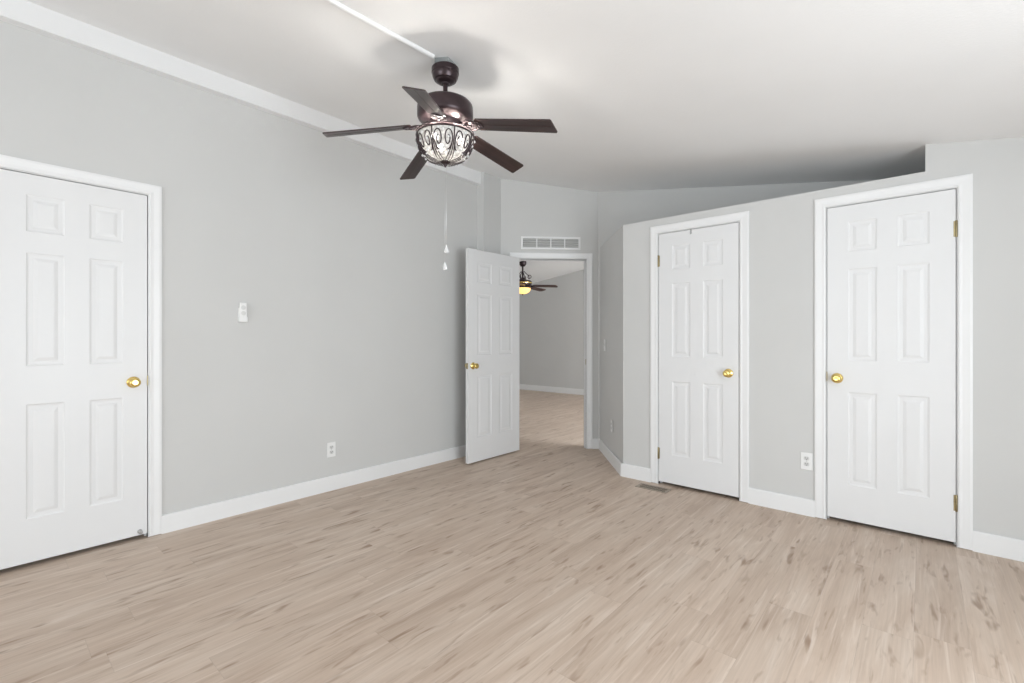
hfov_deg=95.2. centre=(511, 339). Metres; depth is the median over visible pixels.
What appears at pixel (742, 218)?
door frame
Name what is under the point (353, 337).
wall
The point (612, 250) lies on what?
wall
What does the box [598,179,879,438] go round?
wall
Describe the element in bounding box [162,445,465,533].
baseboard
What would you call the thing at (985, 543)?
baseboard
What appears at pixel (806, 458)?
wall outlet
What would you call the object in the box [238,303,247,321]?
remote
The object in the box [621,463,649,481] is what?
baseboard
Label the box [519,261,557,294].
ceiling fan
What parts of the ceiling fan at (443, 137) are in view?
blade, blade, blade, lamp shade, pull chain, blade, blade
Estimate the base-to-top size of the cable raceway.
0.067 m
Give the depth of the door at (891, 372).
2.86 m
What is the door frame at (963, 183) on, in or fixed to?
attached to the wall at (781, 229)
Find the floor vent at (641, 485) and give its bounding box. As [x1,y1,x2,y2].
[635,483,671,492]
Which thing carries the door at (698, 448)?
in the wall at (781, 229)
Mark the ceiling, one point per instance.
(636, 94)
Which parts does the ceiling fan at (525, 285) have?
lamp shade, blade, blade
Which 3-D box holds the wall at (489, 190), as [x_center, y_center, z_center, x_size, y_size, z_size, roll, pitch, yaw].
[-0.278,-0.285,5.005,0.214,2.951,0.280,0,0,41]
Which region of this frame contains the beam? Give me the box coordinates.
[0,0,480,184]
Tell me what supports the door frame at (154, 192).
attached to the wall at (353, 337)
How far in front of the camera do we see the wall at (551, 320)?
10.49 m
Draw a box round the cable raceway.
[323,0,434,58]
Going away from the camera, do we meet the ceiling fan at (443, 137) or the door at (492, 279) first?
the ceiling fan at (443, 137)
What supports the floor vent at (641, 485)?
in the floor
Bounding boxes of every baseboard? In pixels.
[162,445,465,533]
[519,384,583,394]
[592,438,598,448]
[599,439,621,475]
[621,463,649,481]
[748,488,814,517]
[973,531,1023,561]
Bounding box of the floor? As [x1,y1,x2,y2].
[0,389,1023,682]
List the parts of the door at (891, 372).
knob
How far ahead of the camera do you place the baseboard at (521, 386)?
10.49 m
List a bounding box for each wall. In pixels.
[0,20,476,535]
[477,172,500,253]
[501,179,597,437]
[519,270,583,388]
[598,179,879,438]
[600,225,623,462]
[624,137,1023,548]
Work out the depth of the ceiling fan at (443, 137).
2.39 m
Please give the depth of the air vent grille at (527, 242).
5.05 m
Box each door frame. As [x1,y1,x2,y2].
[0,154,161,536]
[510,252,591,448]
[650,211,748,502]
[815,173,972,549]
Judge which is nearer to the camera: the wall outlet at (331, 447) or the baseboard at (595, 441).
the wall outlet at (331, 447)
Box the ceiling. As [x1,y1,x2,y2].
[26,0,1023,282]
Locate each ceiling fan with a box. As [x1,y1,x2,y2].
[323,57,557,269]
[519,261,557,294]
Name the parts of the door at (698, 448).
knob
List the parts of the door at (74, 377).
knob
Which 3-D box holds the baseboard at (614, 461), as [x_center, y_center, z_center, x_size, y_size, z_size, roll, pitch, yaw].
[0.949,1.133,4.572,0.013,0.113,1.012,0,0,0]
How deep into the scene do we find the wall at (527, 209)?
5.06 m
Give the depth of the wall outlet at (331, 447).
3.68 m
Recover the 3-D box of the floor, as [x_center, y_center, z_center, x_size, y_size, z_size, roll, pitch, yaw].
[-1.358,1.220,3.518,9.740,0.060,13.740,0,0,41]
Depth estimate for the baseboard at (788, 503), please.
3.25 m
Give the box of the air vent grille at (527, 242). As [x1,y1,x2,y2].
[521,236,579,249]
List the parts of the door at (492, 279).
knob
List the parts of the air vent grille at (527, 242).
panel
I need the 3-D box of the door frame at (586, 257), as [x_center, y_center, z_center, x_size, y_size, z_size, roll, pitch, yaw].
[0.420,0.129,5.117,0.899,2.122,0.146,0,0,-4]
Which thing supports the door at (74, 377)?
in the wall at (353, 337)
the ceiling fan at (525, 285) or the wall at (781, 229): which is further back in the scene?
the ceiling fan at (525, 285)
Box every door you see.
[0,169,147,569]
[465,248,518,463]
[658,222,738,496]
[826,189,957,541]
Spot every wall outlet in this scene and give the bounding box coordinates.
[327,442,335,457]
[801,452,812,470]

